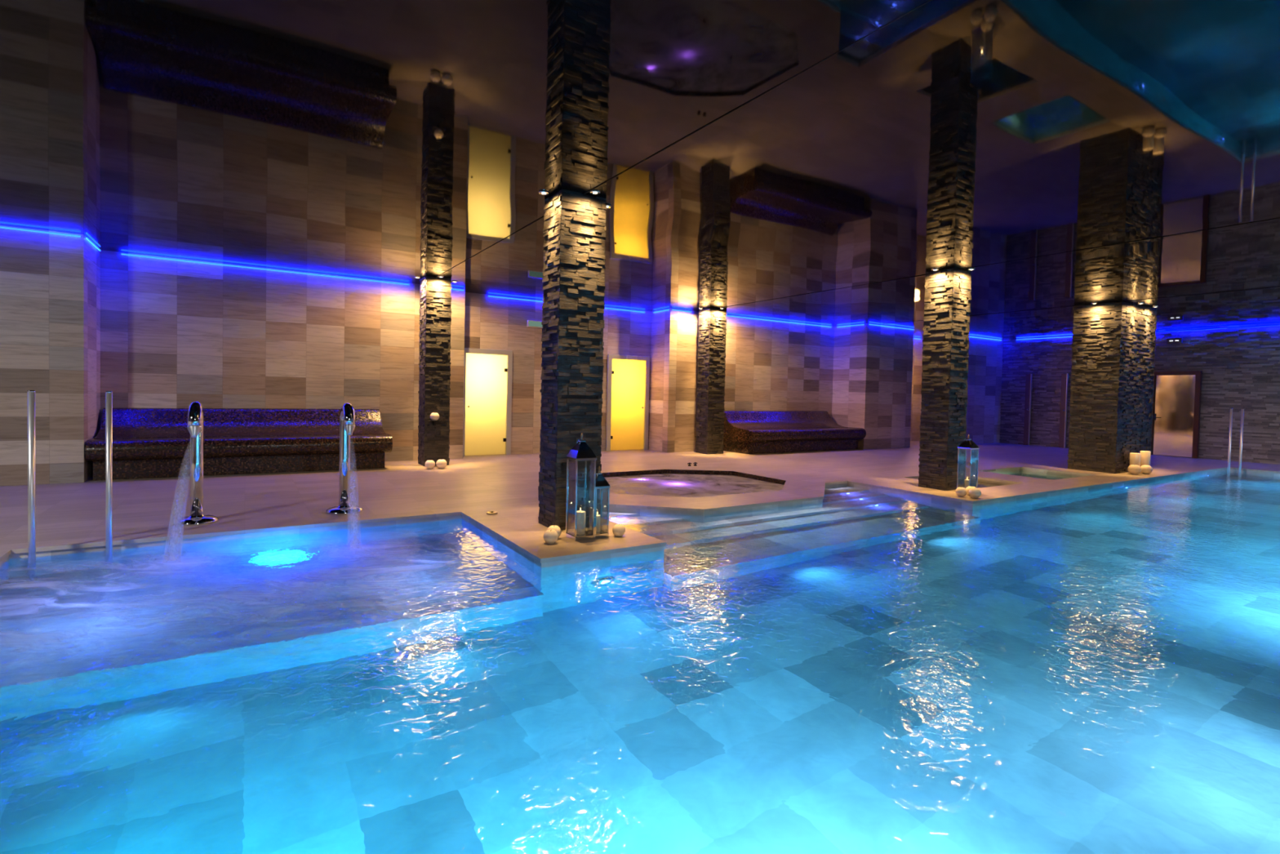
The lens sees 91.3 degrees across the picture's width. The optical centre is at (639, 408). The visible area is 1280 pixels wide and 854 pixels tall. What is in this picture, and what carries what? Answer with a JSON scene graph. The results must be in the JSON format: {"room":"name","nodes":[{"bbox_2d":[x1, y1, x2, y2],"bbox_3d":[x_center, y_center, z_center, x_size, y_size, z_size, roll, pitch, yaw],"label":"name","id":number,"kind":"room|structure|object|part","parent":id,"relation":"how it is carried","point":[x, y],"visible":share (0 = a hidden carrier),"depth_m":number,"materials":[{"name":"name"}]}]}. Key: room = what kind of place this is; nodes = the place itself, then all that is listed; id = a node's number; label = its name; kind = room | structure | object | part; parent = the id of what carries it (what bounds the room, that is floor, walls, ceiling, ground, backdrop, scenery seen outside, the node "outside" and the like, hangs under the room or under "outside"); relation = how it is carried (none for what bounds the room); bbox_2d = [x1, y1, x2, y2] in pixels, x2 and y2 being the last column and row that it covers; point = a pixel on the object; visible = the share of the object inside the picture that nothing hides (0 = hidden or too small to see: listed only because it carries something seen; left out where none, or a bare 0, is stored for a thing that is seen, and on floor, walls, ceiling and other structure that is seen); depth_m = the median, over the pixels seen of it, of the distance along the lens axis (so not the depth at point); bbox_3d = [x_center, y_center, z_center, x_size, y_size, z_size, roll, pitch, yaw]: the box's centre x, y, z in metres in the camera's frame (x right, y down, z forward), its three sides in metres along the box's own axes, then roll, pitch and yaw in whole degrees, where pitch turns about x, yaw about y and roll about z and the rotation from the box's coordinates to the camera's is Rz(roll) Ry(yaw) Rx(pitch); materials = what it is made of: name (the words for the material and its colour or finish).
{"room":"spa","nodes":[
{"label":"spa","id":0,"kind":"room"},
{"bbox_2d":[0,225,1003,486],"bbox_3d":[-0.427,-0.706,13.794,28.000,3.484,1.920,0,2,-32],"label":"wall","id":1,"kind":"structure","parent":0,"point":[79,322],"depth_m":11.14,"materials":[{"name":"tile"}]},
{"bbox_2d":[0,226,80,236],"bbox_3d":[-9.737,-2.343,7.106,5.100,0.018,0.015,0,2,-32],"label":"light strip","id":2,"kind":"object","parent":1,"relation":"attached to","point":[0,226],"visible":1,"depth_m":8.25,"materials":[{"name":"blue plastic"}]},
{"bbox_2d":[85,237,101,251],"bbox_3d":[-7.831,-2.350,8.962,0.015,0.018,0.940,0,2,-32],"label":"light strip","id":3,"kind":"object","parent":1,"relation":"attached to","point":[87,238],"visible":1,"depth_m":8.91,"materials":[{"name":"blue plastic"}]},
{"bbox_2d":[120,253,409,284],"bbox_3d":[-6.165,-2.359,10.720,4.240,0.018,0.015,0,2,-32],"label":"light strip","id":4,"kind":"object","parent":1,"relation":"attached to","point":[121,253],"visible":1,"depth_m":10.55,"materials":[{"name":"blue plastic"}]},
{"bbox_2d":[462,347,512,456],"bbox_3d":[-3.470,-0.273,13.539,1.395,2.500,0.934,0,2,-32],"label":"door","id":5,"kind":"structure","parent":1,"relation":"in","point":[487,373],"depth_m":13.19,"materials":[{"name":"yellow glass"}]},
{"bbox_2d":[527,320,542,328],"bbox_3d":[-2.287,-1.847,13.676,0.370,0.150,0.056,0,2,-32],"label":"exit sign","id":6,"kind":"object","parent":1,"relation":"attached to","point":[531,323],"visible":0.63,"depth_m":13.63,"materials":[{"name":"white plastic"}]},
{"bbox_2d":[488,295,644,312],"bbox_3d":[-1.527,-2.348,14.145,3.900,0.018,0.015,0,2,-32],"label":"light strip","id":7,"kind":"object","parent":1,"relation":"attached to","point":[488,295],"visible":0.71,"depth_m":13.63,"materials":[{"name":"blue plastic"}]},
{"bbox_2d":[605,354,649,451],"bbox_3d":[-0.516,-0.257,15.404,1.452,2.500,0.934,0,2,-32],"label":"door","id":8,"kind":"structure","parent":1,"relation":"in","point":[628,384],"depth_m":15.04,"materials":[{"name":"yellow glass"}]},
{"bbox_2d":[626,355,637,359],"bbox_3d":[-0.187,-1.225,15.010,0.290,0.100,0.026,0,2,-32],"label":"plate","id":9,"kind":"object","parent":8,"relation":"attached to","point":[628,357],"visible":1,"depth_m":14.99,"materials":[{"name":"white plastic"}]},
{"bbox_2d":[435,0,931,277],"bbox_3d":[0.069,-2.126,5.284,0.008,0.027,17.000,0,2,-32],"label":"trim","id":10,"kind":"structure","parent":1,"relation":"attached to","point":[929,0],"depth_m":4.39,"materials":[{"name":"black"}]},
{"bbox_2d":[726,315,831,327],"bbox_3d":[3.555,-2.296,16.397,4.300,0.018,0.015,0,2,-32],"label":"light strip","id":11,"kind":"object","parent":1,"relation":"attached to","point":[726,315],"visible":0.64,"depth_m":16.43,"materials":[{"name":"blue plastic"}]},
{"bbox_2d":[869,324,914,329],"bbox_3d":[6.959,-2.245,17.234,1.950,0.018,0.015,0,2,-32],"label":"light strip","id":12,"kind":"object","parent":1,"relation":"attached to","point":[869,324],"visible":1,"depth_m":17.21,"materials":[{"name":"blue plastic"}]},
{"bbox_2d":[969,336,1001,340],"bbox_3d":[11.017,-2.226,19.891,1.850,0.018,0.015,0,2,-32],"label":"light strip","id":13,"kind":"object","parent":1,"relation":"attached to","point":[970,336],"visible":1,"depth_m":19.86,"materials":[{"name":"blue plastic"}]},
{"bbox_2d":[697,217,1279,311],"bbox_3d":[5.421,-2.098,8.664,0.008,0.027,17.000,0,2,-32],"label":"trim","id":14,"kind":"structure","parent":1,"relation":"attached to","point":[1276,218],"depth_m":8.22,"materials":[{"name":"black"}]},
{"bbox_2d":[878,286,1279,324],"bbox_3d":[9.902,-2.075,11.493,0.008,0.027,17.000,0,2,-32],"label":"trim","id":15,"kind":"structure","parent":1,"relation":"attached to","point":[1276,286],"depth_m":12.14,"materials":[{"name":"black"}]},
{"bbox_2d":[0,0,1279,339],"bbox_3d":[3.634,-2.104,7.654,28.300,0.013,17.200,0,2,-32],"label":"ceiling","id":16,"kind":"structure","parent":0,"point":[394,140],"depth_m":5.01,"materials":[{"name":"black"}]},
{"bbox_2d":[538,190,549,195],"bbox_3d":[-0.964,-2.163,6.264,0.104,0.024,0.104,0,2,-32],"label":"recessed light","id":17,"kind":"object","parent":16,"relation":"in","point":[541,192],"visible":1,"depth_m":6.25,"materials":[{"name":"silver metal"}]},
{"bbox_2d":[590,190,599,195],"bbox_3d":[-0.446,-2.150,6.213,0.104,0.024,0.104,0,2,-32],"label":"recessed light","id":18,"kind":"object","parent":16,"relation":"in","point":[592,192],"visible":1,"depth_m":6.19,"materials":[{"name":"silver metal"}]},
{"bbox_2d":[0,440,1279,559],"bbox_3d":[3.644,1.266,8.266,29.000,0.001,18.000,0,2,-32],"label":"floor","id":19,"kind":"structure","parent":0,"point":[507,485],"depth_m":8.40,"materials":[{"name":"tile"}]},
{"bbox_2d":[173,401,218,525],"bbox_3d":[-4.401,0.537,6.197,0.370,1.219,0.596,0,2,-32],"label":"spout","id":20,"kind":"object","parent":19,"relation":"on","point":[195,413],"visible":1,"depth_m":6.25,"materials":[{"name":"silver metal"}]},
{"bbox_2d":[84,408,392,480],"bbox_3d":[-6.222,0.512,10.112,3.980,0.990,1.178,0,2,-32],"label":"bench","id":21,"kind":"object","parent":19,"relation":"on","point":[148,442],"visible":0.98,"depth_m":9.83,"materials":[{"name":"brown stone"}]},
{"bbox_3d":[-6.224,0.587,10.114,3.980,0.310,1.178,0,2,-32],"label":"seat","id":22,"kind":"part","parent":21,"relation":"part of","materials":[{"name":"brown tile"}]},
{"bbox_3d":[-6.323,0.356,10.273,3.920,0.690,0.788,0,2,-32],"label":"backrest","id":23,"kind":"part","parent":21,"relation":"part of","materials":[{"name":"brown tile"}]},
{"bbox_2d":[325,402,362,514],"bbox_3d":[-3.232,0.545,6.875,0.370,1.219,0.596,0,2,-32],"label":"spout","id":24,"kind":"object","parent":19,"relation":"on","point":[347,420],"visible":1,"depth_m":6.92,"materials":[{"name":"silver metal"}]},
{"bbox_2d":[424,460,435,469],"bbox_3d":[-3.631,0.968,10.809,0.170,0.154,0.170,0,2,-32],"label":"candle","id":25,"kind":"object","parent":19,"relation":"on","point":[429,464],"visible":1,"depth_m":10.75,"materials":[{"name":"beige wax"}]},
{"bbox_2d":[417,275,452,466],"bbox_3d":[-3.763,-0.671,11.448,0.466,3.396,0.502,0,2,-32],"label":"stone pillar","id":26,"kind":"structure","parent":19,"relation":"on","point":[435,310],"depth_m":11.26,"materials":[{"name":"stone"}]},
{"bbox_2d":[426,420,441,425],"bbox_3d":[-3.674,0.260,11.174,0.220,0.088,0.150,0,2,-32],"label":"bracket","id":27,"kind":"object","parent":26,"relation":"attached to","point":[433,421],"visible":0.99,"depth_m":11.14,"materials":[{"name":"black metal"}]},
{"bbox_2d":[430,412,439,420],"bbox_3d":[-3.666,0.144,11.162,0.160,0.146,0.160,0,2,-32],"label":"candle","id":28,"kind":"object","parent":27,"relation":"on","point":[433,416],"visible":1,"depth_m":11.11,"materials":[{"name":"beige wax"}]},
{"bbox_2d":[435,459,446,468],"bbox_3d":[-3.459,0.965,10.893,0.180,0.163,0.180,0,2,-32],"label":"candle","id":29,"kind":"object","parent":19,"relation":"on","point":[441,464],"visible":1,"depth_m":10.83,"materials":[{"name":"beige wax"}]},
{"bbox_2d":[486,511,497,514],"bbox_3d":[-1.667,1.172,7.051,0.124,0.024,0.124,0,2,-32],"label":"floor drain","id":30,"kind":"object","parent":19,"relation":"on","point":[488,512],"visible":1,"depth_m":7.03,"materials":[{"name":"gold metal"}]},
{"bbox_2d":[543,529,558,543],"bbox_3d":[-0.819,1.173,5.735,0.136,0.125,0.136,0,2,-32],"label":"candle","id":31,"kind":"object","parent":19,"relation":"on","point":[550,536],"visible":1,"depth_m":5.69,"materials":[{"name":"beige wax"}]},
{"bbox_2d":[546,524,560,537],"bbox_3d":[-0.814,1.169,5.915,0.136,0.125,0.136,0,2,-32],"label":"candle","id":32,"kind":"object","parent":19,"relation":"on","point":[557,528],"visible":0.56,"depth_m":5.88,"materials":[{"name":"beige wax"}]},
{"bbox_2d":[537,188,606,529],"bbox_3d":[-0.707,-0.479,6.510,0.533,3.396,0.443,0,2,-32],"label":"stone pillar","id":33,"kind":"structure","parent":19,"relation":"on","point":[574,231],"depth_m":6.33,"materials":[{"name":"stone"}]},
{"bbox_2d":[565,433,596,540],"bbox_3d":[-0.564,0.733,5.973,0.217,1.003,0.217,0,2,-32],"label":"lantern","id":34,"kind":"object","parent":19,"relation":"on","point":[580,451],"visible":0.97,"depth_m":5.95,"materials":[{"name":"silver metal"}]},
{"bbox_3d":[-0.700,0.839,6.006,0.012,0.715,0.012,0,2,-32],"label":"post","id":35,"kind":"part","parent":34,"relation":"part of","materials":[{"name":"silver metal"}]},
{"bbox_3d":[-0.648,0.842,5.924,0.003,0.715,0.181,0,2,-32],"label":"glass pane","id":36,"kind":"part","parent":34,"relation":"part of","materials":[{"name":"clear glass"}]},
{"bbox_3d":[-0.597,0.845,5.843,0.012,0.715,0.012,0,2,-32],"label":"post","id":37,"kind":"part","parent":34,"relation":"part of","materials":[{"name":"silver metal"}]},
{"bbox_2d":[576,508,585,534],"bbox_3d":[-0.572,1.072,5.982,0.100,0.253,0.100,0,2,-32],"label":"pillar candle","id":38,"kind":"object","parent":34,"relation":"on","point":[580,515],"visible":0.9,"depth_m":5.94,"materials":[{"name":"beige wax"}]},
{"bbox_3d":[-0.537,0.840,6.109,0.012,0.715,0.012,0,2,-32],"label":"post","id":39,"kind":"part","parent":34,"relation":"part of","materials":[{"name":"silver metal"}]},
{"bbox_3d":[-0.485,0.843,6.027,0.003,0.715,0.181,0,2,-32],"label":"glass pane","id":40,"kind":"part","parent":34,"relation":"part of","materials":[{"name":"clear glass"}]},
{"bbox_3d":[-0.434,0.846,5.946,0.012,0.715,0.012,0,2,-32],"label":"post","id":41,"kind":"part","parent":34,"relation":"part of","materials":[{"name":"silver metal"}]},
{"bbox_2d":[594,466,610,537],"bbox_3d":[-0.402,0.897,6.070,0.162,0.678,0.162,0,2,-32],"label":"lantern","id":42,"kind":"object","parent":19,"relation":"on","point":[602,483],"visible":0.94,"depth_m":6.05,"materials":[{"name":"silver metal"}]},
{"bbox_3d":[-0.425,0.985,5.977,0.012,0.435,0.012,0,2,-32],"label":"post","id":43,"kind":"part","parent":42,"relation":"part of","materials":[{"name":"silver metal"}]},
{"bbox_2d":[595,511,600,532],"bbox_3d":[-0.415,1.098,6.070,0.060,0.203,0.060,0,2,-32],"label":"pillar candle","id":44,"kind":"object","parent":42,"relation":"on","point":[597,516],"visible":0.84,"depth_m":6.04,"materials":[{"name":"beige wax"}]},
{"bbox_3d":[-0.382,0.981,6.168,0.012,0.435,0.012,0,2,-32],"label":"post","id":45,"kind":"part","parent":42,"relation":"part of","materials":[{"name":"silver metal"}]},
{"bbox_3d":[-0.345,0.984,6.109,0.003,0.435,0.126,0,2,-32],"label":"glass pane","id":46,"kind":"part","parent":42,"relation":"part of","materials":[{"name":"clear glass"}]},
{"bbox_3d":[-0.308,0.986,6.051,0.012,0.435,0.012,0,2,-32],"label":"post","id":47,"kind":"part","parent":42,"relation":"part of","materials":[{"name":"silver metal"}]},
{"bbox_2d":[612,524,625,536],"bbox_3d":[-0.205,1.181,6.075,0.128,0.118,0.128,0,2,-32],"label":"candle","id":48,"kind":"object","parent":19,"relation":"on","point":[618,530],"visible":1,"depth_m":6.03,"materials":[{"name":"beige wax"}]},
{"bbox_2d":[695,307,726,453],"bbox_3d":[1.680,-0.640,14.766,0.513,3.396,0.463,0,2,-32],"label":"stone pillar","id":49,"kind":"structure","parent":19,"relation":"on","point":[711,366],"depth_m":14.60,"materials":[{"name":"stone"}]},
{"bbox_2d":[723,410,866,453],"bbox_3d":[4.014,0.577,16.115,4.060,0.990,1.178,0,2,-32],"label":"bench","id":50,"kind":"object","parent":19,"relation":"on","point":[745,432],"visible":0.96,"depth_m":15.72,"materials":[{"name":"brown tile"}]},
{"bbox_3d":[3.816,0.420,16.214,3.770,0.690,0.788,0,2,-32],"label":"backrest","id":51,"kind":"part","parent":50,"relation":"part of","materials":[{"name":"brown tile"}]},
{"bbox_3d":[4.013,0.652,16.117,4.060,0.310,1.178,0,2,-32],"label":"seat","id":52,"kind":"part","parent":50,"relation":"part of","materials":[{"name":"brown tile"}]},
{"bbox_2d":[918,267,971,490],"bbox_3d":[4.788,-0.446,9.826,0.508,3.396,0.493,0,2,-32],"label":"stone pillar","id":53,"kind":"structure","parent":19,"relation":"on","point":[948,297],"depth_m":9.66,"materials":[{"name":"stone"}]},
{"bbox_2d":[955,487,967,497],"bbox_3d":[4.624,1.200,9.000,0.150,0.137,0.150,0,2,-32],"label":"candle","id":54,"kind":"object","parent":19,"relation":"on","point":[960,491],"visible":1,"depth_m":8.95,"materials":[{"name":"beige wax"}]},
{"bbox_2d":[956,434,979,494],"bbox_3d":[4.881,0.824,9.307,0.212,0.883,0.212,0,2,-32],"label":"lantern","id":55,"kind":"object","parent":19,"relation":"on","point":[968,444],"visible":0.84,"depth_m":9.27,"materials":[{"name":"clear glass"}]},
{"bbox_3d":[4.750,0.912,9.339,0.012,0.630,0.012,0,2,-32],"label":"post","id":56,"kind":"part","parent":55,"relation":"part of","materials":[{"name":"silver metal"}]},
{"bbox_3d":[4.829,0.913,9.389,0.176,0.630,0.003,0,2,-32],"label":"glass pane","id":57,"kind":"part","parent":55,"relation":"part of","materials":[{"name":"clear glass"}]},
{"bbox_3d":[4.909,0.913,9.439,0.012,0.630,0.012,0,2,-32],"label":"post","id":58,"kind":"part","parent":55,"relation":"part of","materials":[{"name":"silver metal"}]},
{"bbox_2d":[964,479,968,488],"bbox_3d":[4.875,1.126,9.315,0.068,0.208,0.068,0,2,-32],"label":"pillar candle","id":59,"kind":"object","parent":55,"relation":"on","point":[966,481],"visible":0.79,"depth_m":9.29,"materials":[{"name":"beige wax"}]},
{"bbox_3d":[4.850,0.919,9.180,0.012,0.630,0.012,0,2,-32],"label":"post","id":60,"kind":"part","parent":55,"relation":"part of","materials":[{"name":"silver metal"}]},
{"bbox_3d":[4.929,0.919,9.230,0.176,0.630,0.003,0,2,-32],"label":"glass pane","id":61,"kind":"part","parent":55,"relation":"part of","materials":[{"name":"clear glass"}]},
{"bbox_3d":[5.009,0.919,9.280,0.012,0.630,0.012,0,2,-32],"label":"post","id":62,"kind":"part","parent":55,"relation":"part of","materials":[{"name":"silver metal"}]},
{"bbox_2d":[965,485,976,496],"bbox_3d":[4.817,1.199,9.087,0.156,0.142,0.156,0,2,-32],"label":"candle","id":63,"kind":"object","parent":19,"relation":"on","point":[969,487],"visible":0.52,"depth_m":9.06,"materials":[{"name":"beige wax"}]},
{"bbox_2d":[968,488,981,498],"bbox_3d":[4.763,1.201,8.893,0.160,0.146,0.160,0,2,-32],"label":"candle","id":64,"kind":"object","parent":19,"relation":"on","point":[975,493],"visible":1,"depth_m":8.84,"materials":[{"name":"beige wax"}]},
{"bbox_2d":[1067,301,1157,473],"bbox_3d":[9.880,-0.420,13.074,1.708,3.396,0.868,0,2,-32],"label":"stone pillar","id":65,"kind":"structure","parent":19,"relation":"on","point":[1113,344],"depth_m":12.64,"materials":[{"name":"stone"}]},
{"bbox_2d":[1127,464,1141,474],"bbox_3d":[9.716,1.199,12.285,0.210,0.189,0.210,0,2,-32],"label":"candle","id":66,"kind":"object","parent":19,"relation":"on","point":[1132,468],"visible":1,"depth_m":12.22,"materials":[{"name":"beige wax"}]},
{"bbox_2d":[1129,453,1140,466],"bbox_3d":[9.879,1.085,12.478,0.170,0.413,0.170,0,2,-32],"label":"pillar candle","id":67,"kind":"object","parent":19,"relation":"on","point":[1135,458],"visible":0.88,"depth_m":12.41,"materials":[{"name":"beige wax"}]},
{"bbox_2d":[1140,450,1151,472],"bbox_3d":[10.154,1.069,12.568,0.170,0.453,0.170,0,2,-32],"label":"pillar candle","id":68,"kind":"object","parent":19,"relation":"on","point":[1145,455],"visible":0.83,"depth_m":12.50,"materials":[{"name":"beige wax"}]},
{"bbox_2d":[1140,465,1152,474],"bbox_3d":[10.010,1.207,12.364,0.200,0.181,0.200,0,2,-32],"label":"candle","id":69,"kind":"object","parent":19,"relation":"on","point":[1145,469],"visible":0.93,"depth_m":12.30,"materials":[{"name":"beige wax"}]},
{"bbox_2d":[0,466,1279,567],"bbox_3d":[4.545,1.873,8.773,20.338,1.200,8.984,0,2,-32],"label":"pool edge","id":70,"kind":"structure","parent":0,"point":[21,555],"depth_m":7.69,"materials":[{"name":"stone"}]},
{"bbox_2d":[0,466,1279,563],"bbox_3d":[5.141,1.328,7.833,20.338,0.036,6.796,0,2,-32],"label":"trim","id":71,"kind":"structure","parent":70,"relation":"attached to","point":[359,522],"depth_m":6.45,"materials":[{"name":"stone"}]},
{"bbox_2d":[0,471,1279,853],"bbox_3d":[5.126,1.954,7.853,20.350,1.130,6.815,0,2,-32],"label":"pool water","id":72,"kind":"object","parent":70,"relation":"in","point":[856,670],"visible":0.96,"depth_m":3.12,"materials":[{"name":"blue liquid"}]},
{"bbox_2d":[600,473,783,497],"bbox_3d":[0.659,1.720,10.002,3.278,0.975,2.758,0,2,-32],"label":"water","id":73,"kind":"object","parent":70,"relation":"on","point":[682,485],"visible":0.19,"depth_m":10.06,"materials":[{"name":"liquid"}]},
{"bbox_2d":[977,480,1006,488],"bbox_3d":[5.596,1.901,10.883,1.388,1.180,1.368,0,2,-32],"label":"water","id":74,"kind":"object","parent":70,"relation":"in","point":[980,484],"visible":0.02,"depth_m":10.87,"materials":[{"name":"liquid"}]},
{"bbox_2d":[996,470,1078,479],"bbox_3d":[7.715,1.913,12.209,1.708,1.180,1.388,0,2,-32],"label":"water","id":75,"kind":"object","parent":70,"relation":"in","point":[1020,473],"visible":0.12,"depth_m":12.44,"materials":[{"name":"green liquid"}]},
{"bbox_2d":[1226,408,1232,471],"bbox_3d":[13.040,1.232,13.840,0.047,2.485,0.047,0,2,-32],"label":"pole","id":76,"kind":"object","parent":70,"relation":"on","point":[1231,409],"visible":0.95,"depth_m":13.81,"materials":[{"name":"silver metal"}]},
{"bbox_2d":[1238,408,1244,472],"bbox_3d":[13.210,1.238,13.758,0.047,2.485,0.047,0,2,-32],"label":"pole","id":77,"kind":"object","parent":70,"relation":"on","point":[1242,409],"visible":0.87,"depth_m":13.73,"materials":[{"name":"silver metal"}]},
{"bbox_2d":[999,323,1279,464],"bbox_3d":[15.877,-0.316,14.168,0.066,3.384,15.030,0,2,-32],"label":"wall","id":78,"kind":"structure","parent":0,"point":[1239,366],"depth_m":16.09,"materials":[{"name":"grey stone"}]},
{"bbox_2d":[1023,373,1032,444],"bbox_3d":[12.244,0.030,19.754,0.122,2.250,0.165,0,2,-32],"label":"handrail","id":79,"kind":"structure","parent":78,"relation":"in","point":[1028,402],"depth_m":19.73,"materials":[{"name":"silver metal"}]},
{"bbox_2d":[1016,336,1071,340],"bbox_3d":[12.633,-2.175,19.247,0.015,0.018,2.000,0,2,-32],"label":"light strip","id":80,"kind":"object","parent":78,"relation":"attached to","point":[1064,336],"visible":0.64,"depth_m":19.39,"materials":[{"name":"blue plastic"}]},
{"bbox_2d":[1058,373,1068,448],"bbox_3d":[12.788,0.064,18.892,0.122,2.250,0.165,0,2,-32],"label":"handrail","id":81,"kind":"structure","parent":78,"relation":"in","point":[1064,377],"depth_m":18.88,"materials":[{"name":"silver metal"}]},
{"bbox_2d":[1166,337,1182,343],"bbox_3d":[14.250,-1.804,16.662,0.086,0.150,0.320,0,2,-32],"label":"emergency light","id":82,"kind":"object","parent":78,"relation":"attached to","point":[1169,340],"visible":1,"depth_m":16.64,"materials":[{"name":"grey plastic"}]},
{"bbox_2d":[1151,370,1201,457],"bbox_3d":[14.223,0.144,16.662,0.096,2.265,1.070,0,2,-32],"label":"door","id":83,"kind":"structure","parent":78,"relation":"in","point":[1176,405],"depth_m":16.63,"materials":[{"name":"brown glass"}]},
{"bbox_2d":[1155,324,1279,332],"bbox_3d":[16.047,-1.963,13.838,0.015,0.018,10.400,0,2,-32],"label":"light strip","id":84,"kind":"object","parent":78,"relation":"attached to","point":[1276,324],"visible":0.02,"depth_m":15.88,"materials":[{"name":"blue plastic"}]},
{"bbox_3d":[-2.995,2.139,5.175,3.700,0.470,2.320,0,2,-32],"label":"floor","id":85,"kind":"structure","parent":0,"visible":0},
{"bbox_2d":[26,390,35,562],"bbox_3d":[-4.921,0.859,5.058,0.047,2.012,0.047,0,2,-32],"label":"pole","id":86,"kind":"object","parent":85,"relation":"on","point":[31,393],"visible":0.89,"depth_m":5.04,"materials":[{"name":"silver metal"}]},
{"bbox_2d":[105,391,112,553],"bbox_3d":[-4.579,0.857,5.390,0.047,2.013,0.047,0,2,-32],"label":"pole","id":87,"kind":"object","parent":85,"relation":"on","point":[108,394],"visible":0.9,"depth_m":5.37,"materials":[{"name":"silver metal"}]}
]}

